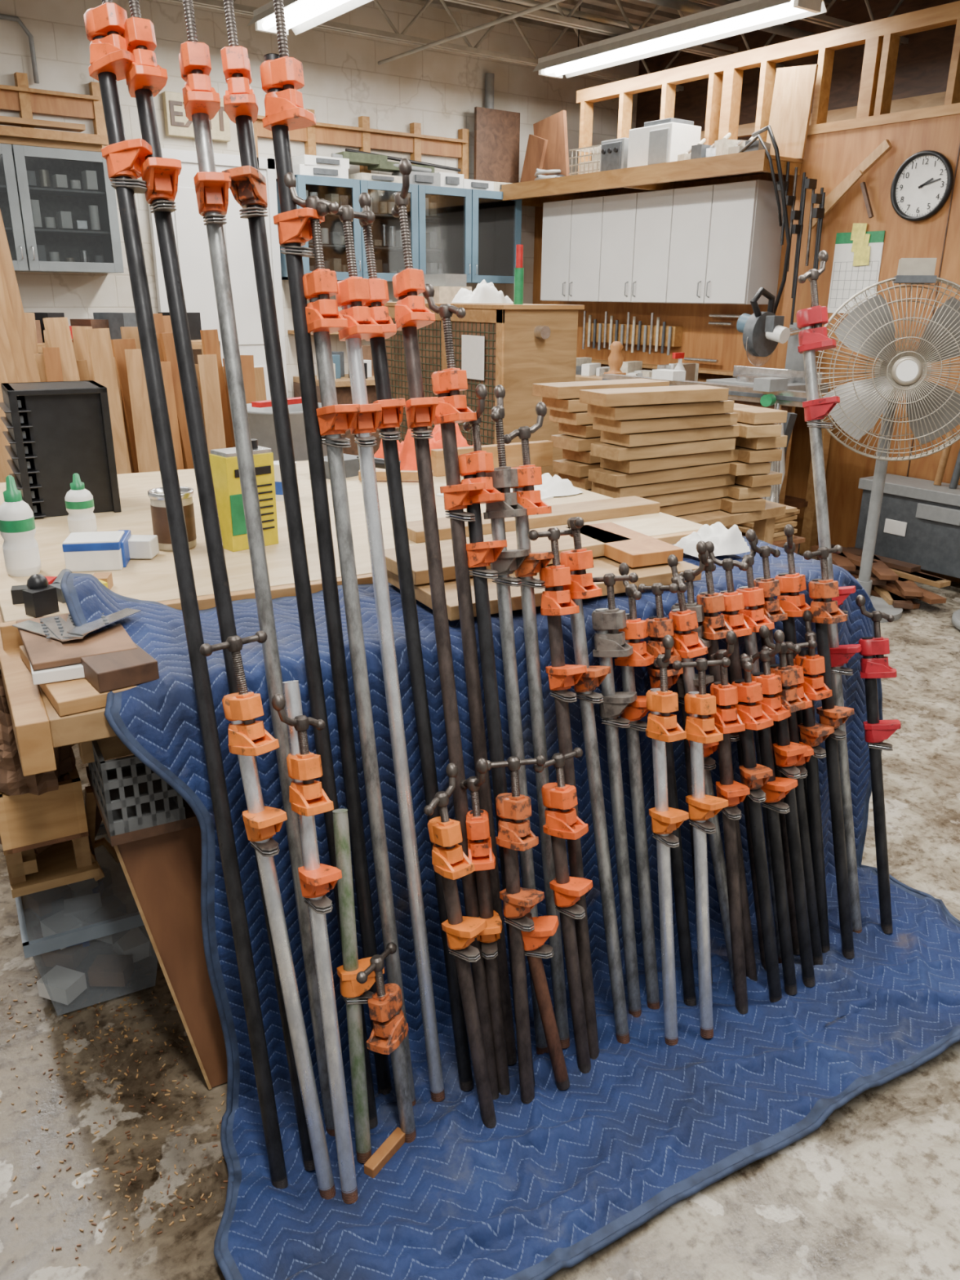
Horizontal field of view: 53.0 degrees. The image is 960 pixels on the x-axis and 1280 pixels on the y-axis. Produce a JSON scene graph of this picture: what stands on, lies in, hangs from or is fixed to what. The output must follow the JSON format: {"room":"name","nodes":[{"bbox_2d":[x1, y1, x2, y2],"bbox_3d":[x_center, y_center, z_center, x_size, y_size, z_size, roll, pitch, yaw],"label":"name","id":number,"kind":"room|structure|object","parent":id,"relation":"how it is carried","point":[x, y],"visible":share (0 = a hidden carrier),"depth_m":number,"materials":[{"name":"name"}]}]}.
{"room":"woodworking shop","nodes":[
{"label":"woodworking shop","id":0,"kind":"room"},
{"bbox_2d":[0,0,639,398],"bbox_3d":[-2.346,-2.564,6.352,9.200,3.500,0.150,-13,24,-34],"label":"wall","id":1,"kind":"structure","parent":0,"point":[438,90],"depth_m":6.80,"materials":[{"name":"white paint"}]},
{"bbox_2d":[0,143,124,273],"bbox_3d":[-2.755,-2.542,5.703,1.110,0.670,0.373,-13,24,-34],"label":"upper cabinet","id":2,"kind":"object","parent":1,"relation":"attached to","point":[58,206],"visible":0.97,"depth_m":5.83,"materials":[{"name":"paint"}]},
{"bbox_2d":[161,91,231,142],"bbox_3d":[-1.844,-3.411,6.285,0.422,0.250,0.067,-13,24,-34],"label":"exit sign","id":3,"kind":"object","parent":1,"relation":"attached to","point":[176,122],"visible":0.56,"depth_m":6.22,"materials":[{"name":"beige plastic"}]},
{"bbox_2d":[147,147,288,447],"bbox_3d":[-1.784,-2.110,6.777,0.890,2.370,0.104,-13,24,-34],"label":"door","id":4,"kind":"structure","parent":1,"relation":"in","point":[190,232],"depth_m":6.61,"materials":[{"name":"white plastic"}]},
{"bbox_2d":[0,71,469,178],"bbox_3d":[-1.874,-3.293,6.179,4.510,0.400,0.260,-13,24,-34],"label":"wooden shelf","id":5,"kind":"object","parent":1,"relation":"attached to","point":[27,101],"visible":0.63,"depth_m":5.89,"materials":[{"name":"orange wood"}]},
{"bbox_2d":[275,174,521,284],"bbox_3d":[-0.545,-3.037,7.219,1.920,0.660,0.373,-13,24,-34],"label":"upper cabinet","id":6,"kind":"object","parent":1,"relation":"attached to","point":[475,233],"visible":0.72,"depth_m":7.21,"materials":[{"name":"blue paint"}]},
{"bbox_2d":[0,543,959,1279],"bbox_3d":[0.094,0.301,3.760,9.200,0.100,8.450,-13,24,-34],"label":"floor","id":7,"kind":"structure","parent":0,"point":[873,1193],"depth_m":1.80,"materials":[{"name":"concrete"}]},
{"bbox_2d":[0,209,39,482],"bbox_3d":[-1.769,-0.758,3.551,0.547,1.995,0.312,-13,24,-34],"label":"leaning boards","id":8,"kind":"object","parent":7,"relation":"on","point":[17,359],"visible":0.04,"depth_m":3.53,"materials":[{"name":"brown wood"}]},
{"bbox_2d":[0,743,104,909],"bbox_3d":[-0.993,0.382,2.170,0.260,0.800,0.713,-13,24,-34],"label":"wooden stool","id":9,"kind":"object","parent":7,"relation":"on","point":[47,839],"visible":0.52,"depth_m":1.87,"materials":[{"name":"brown wood"}]},
{"bbox_2d":[0,669,75,795],"bbox_3d":[-0.887,0.166,1.853,0.176,0.171,0.304,-13,24,-34],"label":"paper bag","id":10,"kind":"object","parent":9,"relation":"on","point":[12,780],"visible":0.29,"depth_m":1.77,"materials":[{"name":"brown paper"}]},
{"bbox_2d":[14,822,151,1004],"bbox_3d":[-0.917,0.610,2.248,0.291,0.298,0.444,-10,22,-27],"label":"clear storage bin","id":11,"kind":"object","parent":7,"relation":"on","point":[70,916],"visible":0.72,"depth_m":2.20,"materials":[{"name":"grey plastic"}]},
{"bbox_2d":[0,955,227,1265],"bbox_3d":[-0.737,0.882,1.959,0.846,0.002,0.847,-13,24,-34],"label":"chips","id":12,"kind":"object","parent":7,"relation":"on","point":[36,977],"visible":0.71,"depth_m":1.84,"materials":[{"name":"brown wood"}]},
{"bbox_2d":[85,740,199,846],"bbox_3d":[-0.630,0.499,1.938,0.210,0.742,0.300,-10,22,-27],"label":"plastic crate","id":13,"kind":"object","parent":7,"relation":"on","point":[135,803],"visible":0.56,"depth_m":1.71,"materials":[{"name":"grey plastic"}]},
{"bbox_2d":[24,312,266,474],"bbox_3d":[-1.572,-0.716,4.308,1.394,1.416,0.408,-13,24,-34],"label":"lumber","id":14,"kind":"object","parent":7,"relation":"on","point":[116,365],"visible":0.29,"depth_m":4.21,"materials":[{"name":"brown wood"}]},
{"bbox_2d":[113,825,227,1089],"bbox_3d":[-0.348,0.586,1.968,0.694,0.556,0.083,-10,22,-27],"label":"brown plywood offcut","id":15,"kind":"object","parent":7,"relation":"on","point":[162,872],"visible":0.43,"depth_m":1.82,"materials":[{"name":"brown wood"}]},
{"bbox_2d":[246,396,327,461],"bbox_3d":[-0.804,-0.473,4.133,0.450,1.090,0.420,-13,24,-34],"label":"bin","id":16,"kind":"object","parent":7,"relation":"on","point":[260,417],"visible":0.2,"depth_m":3.83,"materials":[{"name":"plastic"}]},
{"bbox_2d":[293,345,381,455],"bbox_3d":[-0.420,-1.739,7.608,2.000,1.138,0.550,-13,24,-34],"label":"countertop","id":17,"kind":"structure","parent":7,"relation":"on","point":[343,387],"depth_m":7.01,"materials":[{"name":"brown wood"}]},
{"bbox_2d":[0,460,702,776],"bbox_3d":[-0.424,0.077,2.889,1.810,0.900,1.980,-10,22,-27],"label":"wooden workbench","id":18,"kind":"object","parent":7,"relation":"on","point":[37,726],"visible":0.15,"depth_m":2.24,"materials":[{"name":"brown wood"}]},
{"bbox_2d":[0,475,40,577],"bbox_3d":[-1.026,-0.255,2.136,0.072,0.220,0.072,-13,24,-34],"label":"glue bottle","id":19,"kind":"object","parent":18,"relation":"on","point":[21,555],"visible":0.99,"depth_m":2.12,"materials":[{"name":"white plastic"}]},
{"bbox_2d":[0,380,121,519],"bbox_3d":[-1.210,-0.551,2.765,0.265,0.350,0.250,-10,22,-27],"label":"drawer organizer","id":20,"kind":"object","parent":18,"relation":"on","point":[58,430],"visible":0.9,"depth_m":2.68,"materials":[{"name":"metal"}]},
{"bbox_2d":[10,568,113,617],"bbox_3d":[-0.859,-0.125,1.993,0.207,0.075,0.220,-13,24,-34],"label":"tools","id":21,"kind":"object","parent":18,"relation":"on","point":[41,595],"visible":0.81,"depth_m":1.89,"materials":[{"name":"black metal"}]},
{"bbox_2d":[16,613,137,716],"bbox_3d":[-0.716,0.028,1.733,0.202,0.062,0.374,-13,24,-34],"label":"boards","id":22,"kind":"object","parent":18,"relation":"on","point":[55,665],"visible":0.61,"depth_m":1.64,"materials":[{"name":"brown wood"}]},
{"bbox_2d":[80,641,159,693],"bbox_3d":[-0.630,0.041,1.662,0.104,0.035,0.153,-13,24,-34],"label":"block","id":23,"kind":"object","parent":22,"relation":"on","point":[107,672],"visible":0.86,"depth_m":1.62,"materials":[{"name":"brown wood"}]},
{"bbox_2d":[62,529,159,572],"bbox_3d":[-0.859,-0.216,2.255,0.189,0.070,0.156,-3,20,-11],"label":"box","id":24,"kind":"object","parent":18,"relation":"on","point":[95,551],"visible":0.99,"depth_m":2.19,"materials":[{"name":"cardboard"}]},
{"bbox_2d":[208,439,278,551],"bbox_3d":[-0.584,-0.363,2.391,0.130,0.260,0.082,-17,26,-40],"label":"tin","id":25,"kind":"object","parent":18,"relation":"on","point":[224,462],"visible":0.65,"depth_m":2.36,"materials":[{"name":"yellow metal"}]},
{"bbox_2d":[406,495,660,542],"bbox_3d":[0.155,-0.343,2.698,0.800,0.030,0.120,-11,22,-28],"label":"board","id":26,"kind":"object","parent":18,"relation":"on","point":[628,506],"visible":0.7,"depth_m":2.71,"materials":[{"name":"brown wood"}]},
{"bbox_2d":[383,302,584,477],"bbox_3d":[-0.034,-1.017,5.122,0.480,1.460,1.190,-13,24,-34],"label":"cabinet","id":27,"kind":"object","parent":7,"relation":"on","point":[515,348],"visible":0.27,"depth_m":4.57,"materials":[{"name":"brown wood"}]},
{"bbox_2d":[60,536,959,1279],"bbox_3d":[0.281,0.339,2.025,1.937,0.981,1.043,-10,22,-27],"label":"blanket","id":28,"kind":"object","parent":7,"relation":"on","point":[560,1177],"visible":0.5,"depth_m":1.85,"materials":[{"name":"blue fabric"}]},
{"bbox_2d":[83,0,288,1188],"bbox_3d":[-0.486,-0.096,1.586,0.090,2.069,0.610,-8,22,-24],"label":"clamp","id":29,"kind":"object","parent":28,"relation":"on","point":[110,60],"visible":0.96,"depth_m":1.57,"materials":[{"name":"metal"}]},
{"bbox_2d":[121,0,315,1170],"bbox_3d":[-0.442,-0.094,1.623,0.056,2.040,0.600,-10,22,-27],"label":"clamp","id":30,"kind":"object","parent":28,"relation":"on","point":[144,78],"visible":0.82,"depth_m":1.57,"materials":[{"name":"metal"}]},
{"bbox_2d":[178,0,334,1136],"bbox_3d":[-0.357,-0.088,1.645,0.087,2.015,0.453,-12,23,-32],"label":"clamp","id":31,"kind":"object","parent":28,"relation":"on","point":[202,102],"visible":0.87,"depth_m":1.59,"materials":[{"name":"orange metal"}]},
{"bbox_2d":[200,630,335,1199],"bbox_3d":[-0.330,0.481,1.602,0.118,0.973,0.255,-13,24,-34],"label":"clamp","id":32,"kind":"object","parent":28,"relation":"on","point":[248,738],"visible":1,"depth_m":1.57,"materials":[{"name":"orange metal"}]},
{"bbox_2d":[220,0,377,1128],"bbox_3d":[-0.287,-0.082,1.684,0.123,1.979,0.464,-13,24,-34],"label":"clamp","id":33,"kind":"object","parent":28,"relation":"on","point":[248,187],"visible":0.89,"depth_m":1.62,"materials":[{"name":"metal"}]},
{"bbox_2d":[271,680,358,1204],"bbox_3d":[-0.273,0.520,1.631,0.086,0.882,0.274,-6,21,-17],"label":"clamp","id":34,"kind":"object","parent":28,"relation":"on","point":[307,797],"visible":1,"depth_m":1.61,"materials":[{"name":"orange metal"}]},
{"bbox_2d":[259,0,391,1094],"bbox_3d":[-0.247,-0.103,1.699,0.076,2.008,0.359,-12,23,-31],"label":"clamp","id":35,"kind":"object","parent":28,"relation":"on","point":[282,75],"visible":1,"depth_m":1.63,"materials":[{"name":"metal"}]},
{"bbox_2d":[284,172,415,1106],"bbox_3d":[-0.204,0.071,1.720,0.069,1.667,0.355,-12,23,-32],"label":"clamp","id":36,"kind":"object","parent":28,"relation":"on","point":[323,317],"visible":0.83,"depth_m":1.66,"materials":[{"name":"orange metal"}]},
{"bbox_2d":[332,808,384,1163],"bbox_3d":[-0.211,0.618,1.722,0.080,0.637,0.182,-7,21,-20],"label":"clamp","id":37,"kind":"object","parent":28,"relation":"on","point":[354,993],"visible":0.91,"depth_m":1.70,"materials":[{"name":"orange metal"}]},
{"bbox_2d":[315,202,444,1102],"bbox_3d":[-0.142,0.087,1.746,0.118,1.620,0.334,-13,24,-34],"label":"clamp","id":38,"kind":"object","parent":28,"relation":"on","point":[353,291],"visible":0.95,"depth_m":1.71,"materials":[{"name":"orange metal"}]},
{"bbox_2d":[355,942,416,1142],"bbox_3d":[-0.177,0.741,1.752,0.099,0.384,0.109,-8,21,-23],"label":"clamp","id":39,"kind":"object","parent":28,"relation":"on","point":[389,1030],"visible":0.99,"depth_m":1.72,"materials":[{"name":"orange metal"}]},
{"bbox_2d":[358,192,473,1091],"bbox_3d":[-0.126,0.054,1.794,0.056,1.651,0.428,-10,22,-27],"label":"clamp","id":40,"kind":"object","parent":28,"relation":"on","point":[390,418],"visible":0.9,"depth_m":1.76,"materials":[{"name":"metal"}]},
{"bbox_2d":[391,158,499,1099],"bbox_3d":[-0.069,0.030,1.788,0.062,1.703,0.480,-7,21,-21],"label":"clamp","id":41,"kind":"object","parent":28,"relation":"on","point":[411,314],"visible":0.92,"depth_m":1.76,"materials":[{"name":"metal"}]},
{"bbox_2d":[423,762,496,1128],"bbox_3d":[-0.034,0.576,1.763,0.090,0.692,0.185,-13,24,-34],"label":"clamp","id":42,"kind":"object","parent":28,"relation":"on","point":[449,860],"visible":1,"depth_m":1.75,"materials":[{"name":"metal"}]},
{"bbox_2d":[422,283,516,1065],"bbox_3d":[-0.003,0.108,1.869,0.067,1.501,0.362,-10,22,-28],"label":"clamp","id":43,"kind":"object","parent":28,"relation":"on","point":[451,409],"visible":0.88,"depth_m":1.81,"materials":[{"name":"metal"}]},
{"bbox_2d":[460,758,510,1095],"bbox_3d":[0.006,0.548,1.835,0.067,0.696,0.169,-7,21,-21],"label":"clamp","id":44,"kind":"object","parent":28,"relation":"on","point":[481,854],"visible":0.9,"depth_m":1.82,"materials":[{"name":"metal"}]},
{"bbox_2d":[457,383,534,1087],"bbox_3d":[0.049,0.206,1.851,0.074,1.331,0.402,-8,21,-22],"label":"clamp","id":45,"kind":"object","parent":28,"relation":"on","point":[473,466],"visible":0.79,"depth_m":1.81,"materials":[{"name":"metal"}]},
{"bbox_2d":[483,384,548,1054],"bbox_3d":[0.084,0.187,1.917,0.071,1.322,0.340,-10,22,-26],"label":"clamp","id":46,"kind":"object","parent":28,"relation":"on","point":[504,477],"visible":0.84,"depth_m":1.86,"materials":[{"name":"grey metal"}]},
{"bbox_2d":[486,755,546,1103],"bbox_3d":[0.058,0.559,1.825,0.124,0.683,0.172,2,20,3],"label":"clamp","id":47,"kind":"object","parent":28,"relation":"on","point":[515,834],"visible":0.94,"depth_m":1.80,"materials":[{"name":"metal"}]},
{"bbox_2d":[503,401,569,1048],"bbox_3d":[0.142,0.198,1.934,0.086,1.292,0.309,-10,22,-26],"label":"clamp","id":48,"kind":"object","parent":28,"relation":"on","point":[529,476],"visible":0.89,"depth_m":1.90,"materials":[{"name":"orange metal"}]},
{"bbox_2d":[384,522,701,621],"bbox_3d":[0.127,-0.171,2.181,0.654,0.065,0.371,-10,22,-27],"label":"board panel","id":49,"kind":"object","parent":28,"relation":"on","point":[611,544],"visible":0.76,"depth_m":2.16,"materials":[{"name":"brown wood"}]},
{"bbox_2d":[520,912,569,1090],"bbox_3d":[0.126,0.703,1.883,0.125,0.374,0.056,8,21,19],"label":"clamp","id":50,"kind":"object","parent":28,"relation":"on","point":[545,926],"visible":0.94,"depth_m":1.85,"materials":[{"name":"orange metal"}]},
{"bbox_2d":[533,747,592,1073],"bbox_3d":[0.161,0.546,1.889,0.114,0.667,0.154,-6,21,-17],"label":"clamp","id":51,"kind":"object","parent":28,"relation":"on","point":[562,823],"visible":0.99,"depth_m":1.86,"materials":[{"name":"metal"}]},
{"bbox_2d":[528,527,599,1059],"bbox_3d":[0.165,0.325,1.920,0.112,1.063,0.317,-4,20,-12],"label":"clamp","id":52,"kind":"object","parent":28,"relation":"on","point":[556,602],"visible":0.94,"depth_m":1.90,"materials":[{"name":"metal"}]},
{"bbox_2d":[559,516,629,1044],"bbox_3d":[0.235,0.294,1.971,0.066,1.087,0.320,-11,23,-28],"label":"clamp","id":53,"kind":"object","parent":28,"relation":"on","point":[579,559],"visible":0.96,"depth_m":1.94,"materials":[{"name":"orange metal"}]},
{"bbox_2d":[591,572,641,1017],"bbox_3d":[0.299,0.334,2.045,0.077,0.962,0.260,-12,23,-31],"label":"clamp","id":54,"kind":"object","parent":28,"relation":"on","point":[608,645],"visible":0.96,"depth_m":2.00,"materials":[{"name":"grey metal"}]},
{"bbox_2d":[614,562,659,1009],"bbox_3d":[0.347,0.327,2.074,0.074,0.957,0.265,-11,23,-28],"label":"clamp","id":55,"kind":"object","parent":28,"relation":"on","point":[636,629],"visible":0.92,"depth_m":2.04,"materials":[{"name":"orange metal"}]},
{"bbox_2d":[637,582,696,1006],"bbox_3d":[0.408,0.335,2.095,0.056,0.930,0.292,-9,22,-24],"label":"clamp","id":56,"kind":"object","parent":28,"relation":"on","point":[659,626],"visible":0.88,"depth_m":2.08,"materials":[{"name":"metal"}]},
{"bbox_2d":[645,634,688,1045],"bbox_3d":[0.384,0.413,1.968,0.059,0.868,0.219,-8,21,-22],"label":"clamp","id":57,"kind":"object","parent":28,"relation":"on","point":[663,727],"visible":1,"depth_m":1.94,"materials":[{"name":"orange metal"}]},
{"bbox_2d":[666,554,734,991],"bbox_3d":[0.483,0.315,2.091,0.293,0.971,0.072,18,26,41],"label":"clamp","id":58,"kind":"object","parent":28,"relation":"on","point":[687,643],"visible":0.72,"depth_m":2.05,"materials":[{"name":"orange metal"}]},
{"bbox_2d":[671,657,730,1038],"bbox_3d":[0.481,0.435,2.015,0.112,0.796,0.216,-9,22,-25],"label":"clamp","id":59,"kind":"object","parent":28,"relation":"on","point":[700,729],"visible":0.97,"depth_m":1.98,"materials":[{"name":"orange metal"}]},
{"bbox_2d":[696,540,757,981],"bbox_3d":[0.544,0.289,2.119,0.083,1.004,0.266,-13,24,-34],"label":"clamp","id":60,"kind":"object","parent":28,"relation":"on","point":[715,627],"visible":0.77,"depth_m":2.08,"materials":[{"name":"metal"}]},
{"bbox_2d":[710,631,750,1013],"bbox_3d":[0.528,0.394,2.055,0.061,0.849,0.214,-8,21,-22],"label":"clamp","id":61,"kind":"object","parent":28,"relation":"on","point":[727,721],"visible":0.9,"depth_m":2.04,"materials":[{"name":"metal"}]},
{"bbox_2d":[705,541,766,971],"bbox_3d":[0.589,0.281,2.174,0.070,0.983,0.289,-13,24,-34],"label":"clamp","id":62,"kind":"object","parent":28,"relation":"on","point":[733,600],"visible":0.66,"depth_m":2.12,"materials":[{"name":"metal"}]},
{"bbox_2d":[731,653,782,1002],"bbox_3d":[0.588,0.418,2.086,0.083,0.782,0.237,-10,22,-27],"label":"clamp","id":63,"kind":"object","parent":28,"relation":"on","point":[753,775],"visible":0.95,"depth_m":2.06,"materials":[{"name":"metal"}]},
{"bbox_2d":[736,535,782,963],"bbox_3d":[0.639,0.270,2.198,0.085,0.987,0.276,-10,22,-27],"label":"clamp","id":64,"kind":"object","parent":28,"relation":"on","point":[754,616],"visible":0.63,"depth_m":2.15,"materials":[{"name":"orange metal"}]},
{"bbox_2d":[745,528,799,955],"bbox_3d":[0.689,0.253,2.226,0.090,1.002,0.253,-13,24,-34],"label":"clamp","id":65,"kind":"object","parent":28,"relation":"on","point":[773,611],"visible":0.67,"depth_m":2.17,"materials":[{"name":"metal"}]},
{"bbox_2d":[749,629,797,995],"bbox_3d":[0.651,0.383,2.120,0.056,0.826,0.227,-13,24,-32],"label":"clamp","id":66,"kind":"object","parent":28,"relation":"on","point":[776,788],"visible":0.95,"depth_m":2.10,"materials":[{"name":"metal"}]},
{"bbox_2d":[759,625,815,986],"bbox_3d":[0.690,0.379,2.139,0.084,0.823,0.226,-13,24,-34],"label":"clamp","id":67,"kind":"object","parent":28,"relation":"on","point":[788,753],"visible":0.94,"depth_m":2.13,"materials":[{"name":"metal"}]},
{"bbox_2d":[760,639,822,965],"bbox_3d":[0.719,0.381,2.205,0.094,0.775,0.220,-13,24,-34],"label":"clamp","id":68,"kind":"object","parent":28,"relation":"on","point":[815,933],"visible":0.66,"depth_m":2.21,"materials":[{"name":"metal"}]},
{"bbox_2d":[774,524,811,849],"bbox_3d":[0.753,0.236,2.263,0.075,1.009,0.251,-13,24,-34],"label":"clamp","id":69,"kind":"object","parent":28,"relation":"on","point":[793,602],"visible":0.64,"depth_m":2.19,"materials":[{"name":"metal"}]},
{"bbox_2d":[795,609,834,953],"bbox_3d":[0.766,0.348,2.231,0.074,0.820,0.196,-13,24,-34],"label":"clamp","id":70,"kind":"object","parent":28,"relation":"on","point":[812,734],"visible":0.8,"depth_m":2.20,"materials":[{"name":"metal"}]},
{"bbox_2d":[795,249,862,933],"bbox_3d":[0.856,-0.079,2.289,0.094,1.587,0.432,-11,23,-30],"label":"clamp","id":71,"kind":"object","parent":28,"relation":"on","point":[811,340],"visible":0.81,"depth_m":2.25,"materials":[{"name":"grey metal"}]},
{"bbox_2d":[803,544,854,959],"bbox_3d":[0.822,0.274,2.231,0.120,0.962,0.255,-13,24,-34],"label":"clamp","id":72,"kind":"object","parent":28,"relation":"on","point":[824,611],"visible":0.97,"depth_m":2.21,"materials":[{"name":"metal"}]},
{"bbox_2d":[855,594,901,933],"bbox_3d":[0.982,0.306,2.354,0.084,0.820,0.238,-11,23,-29],"label":"clamp","id":73,"kind":"object","parent":28,"relation":"on","point":[873,667],"visible":1,"depth_m":2.32,"materials":[{"name":"metal"}]},
{"bbox_2d":[575,374,832,554],"bbox_3d":[1.137,-1.319,6.726,0.510,0.970,2.750,-13,24,-34],"label":"bench","id":74,"kind":"object","parent":7,"relation":"on","point":[809,531],"visible":0.02,"depth_m":5.87,"materials":[{"name":"brown wood"}]},
{"bbox_2d":[706,287,828,393],"bbox_3d":[1.751,-1.779,5.716,0.558,0.589,0.650,-13,24,-34],"label":"saw","id":75,"kind":"object","parent":74,"relation":"on","point":[762,331],"visible":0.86,"depth_m":5.63,"materials":[{"name":"grey metal"}]},
{"bbox_2d":[674,502,786,544],"bbox_3d":[0.674,-0.204,4.001,1.000,0.700,0.580,-13,24,-34],"label":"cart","id":76,"kind":"object","parent":7,"relation":"on","point":[764,521],"visible":0.11,"depth_m":3.84,"materials":[{"name":"brown wood"}]},
{"bbox_2d":[532,377,787,515],"bbox_3d":[0.707,-0.746,3.744,0.957,0.485,0.566,-13,24,-34],"label":"boards","id":77,"kind":"object","parent":76,"relation":"on","point":[685,449],"visible":0.91,"depth_m":3.59,"materials":[{"name":"brown wood"}]},
{"bbox_2d":[810,544,951,609],"bbox_3d":[2.098,-0.344,5.221,0.495,0.160,0.889,-5,20,-15],"label":"pile","id":78,"kind":"object","parent":7,"relation":"on","point":[893,580],"visible":0.65,"depth_m":5.05,"materials":[{"name":"brown wood"}]},
{"bbox_2d":[815,257,959,622],"bbox_3d":[1.918,-0.875,4.473,0.681,1.667,0.691,-13,24,-34],"label":"pedestal fan","id":79,"kind":"object","parent":7,"relation":"on","point":[932,411],"visible":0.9,"depth_m":4.31,"materials":[{"name":"beige metal"}]},
{"bbox_2d":[854,473,959,578],"bbox_3d":[2.574,-0.549,5.255,0.280,0.540,1.040,-13,24,-34],"label":"storage bin","id":80,"kind":"object","parent":7,"relation":"on","point":[919,523],"visible":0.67,"depth_m":5.28,"materials":[{"name":"plastic"}]},
{"bbox_2d":[399,0,844,41],"bbox_3d":[0.128,-3.041,2.563,9.200,0.100,8.450,-13,24,-34],"label":"ceiling","id":81,"kind":"structure","parent":0,"point":[637,11],"depth_m":7.05,"materials":[{"name":"paint"}]},
{"bbox_2d":[246,0,373,35],"bbox_3d":[-0.587,-3.572,4.873,0.320,0.470,2.310,-13,24,-34],"label":"fluorescent light fixture","id":82,"kind":"object","parent":81,"relation":"hanging from","point":[300,15],"visible":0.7,"depth_m":5.53,"materials":[{"name":"white metal"}]},
{"bbox_2d":[165,0,684,91],"bbox_3d":[-2.033,-3.828,5.375,9.106,0.345,0.074,-13,24,-34],"label":"ceiling trusses","id":83,"kind":"object","parent":81,"relation":"attached to","point":[213,4],"depth_m":6.63,"materials":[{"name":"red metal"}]},
{"bbox_2d":[377,0,817,65],"bbox_3d":[-0.919,-2.970,3.320,8.157,0.260,7.191,-4,20,-12],"label":"conduit","id":84,"kind":"object","parent":81,"relation":"attached to","point":[686,6],"visible":0.67,"depth_m":6.32,"materials":[{"name":"metal"}]},
{"bbox_2d":[444,0,788,71],"bbox_3d":[-1.448,-3.549,4.614,9.106,0.345,0.074,-13,24,-34],"label":"joist","id":85,"kind":"object","parent":81,"relation":"attached to","point":[491,5],"depth_m":6.10,"materials":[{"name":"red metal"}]},
{"bbox_2d":[533,0,826,78],"bbox_3d":[1.146,-3.958,5.997,0.320,0.470,2.210,-13,24,-34],"label":"fluorescent light fixture","id":86,"kind":"object","parent":81,"relation":"hanging from","point":[742,16],"visible":0.97,"depth_m":5.90,"materials":[{"name":"white metal"}]},
{"bbox_2d":[532,173,794,381],"bbox_3d":[1.309,-2.244,7.340,0.100,2.300,2.800,-13,24,-34],"label":"wall","id":87,"kind":"structure","parent":0,"point":[700,340],"depth_m":6.99,"materials":[{"name":"orange wood"}]},
{"bbox_2d":[582,311,683,355],"bbox_3d":[1.137,-2.355,7.364,0.111,0.290,1.000,-13,24,-34],"label":"tool rack","id":88,"kind":"object","parent":87,"relation":"attached to","point":[633,334],"visible":0.95,"depth_m":7.28,"materials":[{"name":"brown wood"}]},
{"bbox_2d":[499,149,803,207],"bbox_3d":[1.059,-3.197,6.747,0.600,0.110,2.780,-13,24,-34],"label":"ledge shelf","id":89,"kind":"object","parent":87,"relation":"attached to","point":[672,175],"visible":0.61,"depth_m":6.32,"materials":[{"name":"brown wood"}]},
{"bbox_2d":[626,117,701,168],"bbox_3d":[1.205,-3.240,6.338,0.280,0.290,0.390,-13,24,-34],"label":"box","id":90,"kind":"object","parent":89,"relation":"on","point":[660,141],"visible":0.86,"depth_m":6.20,"materials":[{"name":"white plastic"}]},
{"bbox_2d":[738,124,825,324],"bbox_3d":[1.734,-2.433,5.685,0.585,1.081,0.235,11,22,26],"label":"clamp","id":91,"kind":"object","parent":89,"relation":"hanging from","point":[782,186],"visible":0.93,"depth_m":5.62,"materials":[{"name":"black metal"}]},
{"bbox_2d":[540,179,782,304],"bbox_3d":[1.205,-2.803,6.904,0.339,0.725,2.070,-13,24,-34],"label":"upper cabinet","id":92,"kind":"object","parent":87,"relation":"attached to","point":[719,243],"visible":1,"depth_m":6.59,"materials":[{"name":"plastic"}]},
{"bbox_2d":[576,0,959,174],"bbox_3d":[3.092,-2.931,4.979,1.160,0.620,6.600,-13,24,-34],"label":"wall frame","id":93,"kind":"object","parent":87,"relation":"attached to","point":[881,37],"visible":0.63,"depth_m":5.63,"materials":[{"name":"brown wood"}]},
{"bbox_2d":[635,0,959,144],"bbox_3d":[3.830,-2.244,5.633,0.100,3.500,8.350,-13,24,-34],"label":"wall","id":94,"kind":"structure","parent":0,"point":[923,63],"depth_m":6.79,"materials":[{"name":"grey paint"}]},
{"bbox_2d":[776,113,959,582],"bbox_3d":[3.255,-1.219,4.385,0.105,2.400,4.550,-13,24,-34],"label":"wall","id":95,"kind":"structure","parent":0,"point":[829,157],"depth_m":5.49,"materials":[{"name":"brown wood"}]},
{"bbox_2d":[827,222,884,313],"bbox_3d":[2.166,-2.143,5.560,0.017,0.487,0.310,-13,24,-34],"label":"wall calendar","id":96,"kind":"object","parent":95,"relation":"attached to","point":[857,258],"depth_m":5.56,"materials":[{"name":"white paper"}]},
{"bbox_2d":[890,150,953,221],"bbox_3d":[2.360,-2.427,5.152,0.038,0.344,0.344,-13,24,-34],"label":"wall clock","id":97,"kind":"object","parent":95,"relation":"attached to","point":[922,184],"depth_m":5.15,"materials":[{"name":"white plastic"}]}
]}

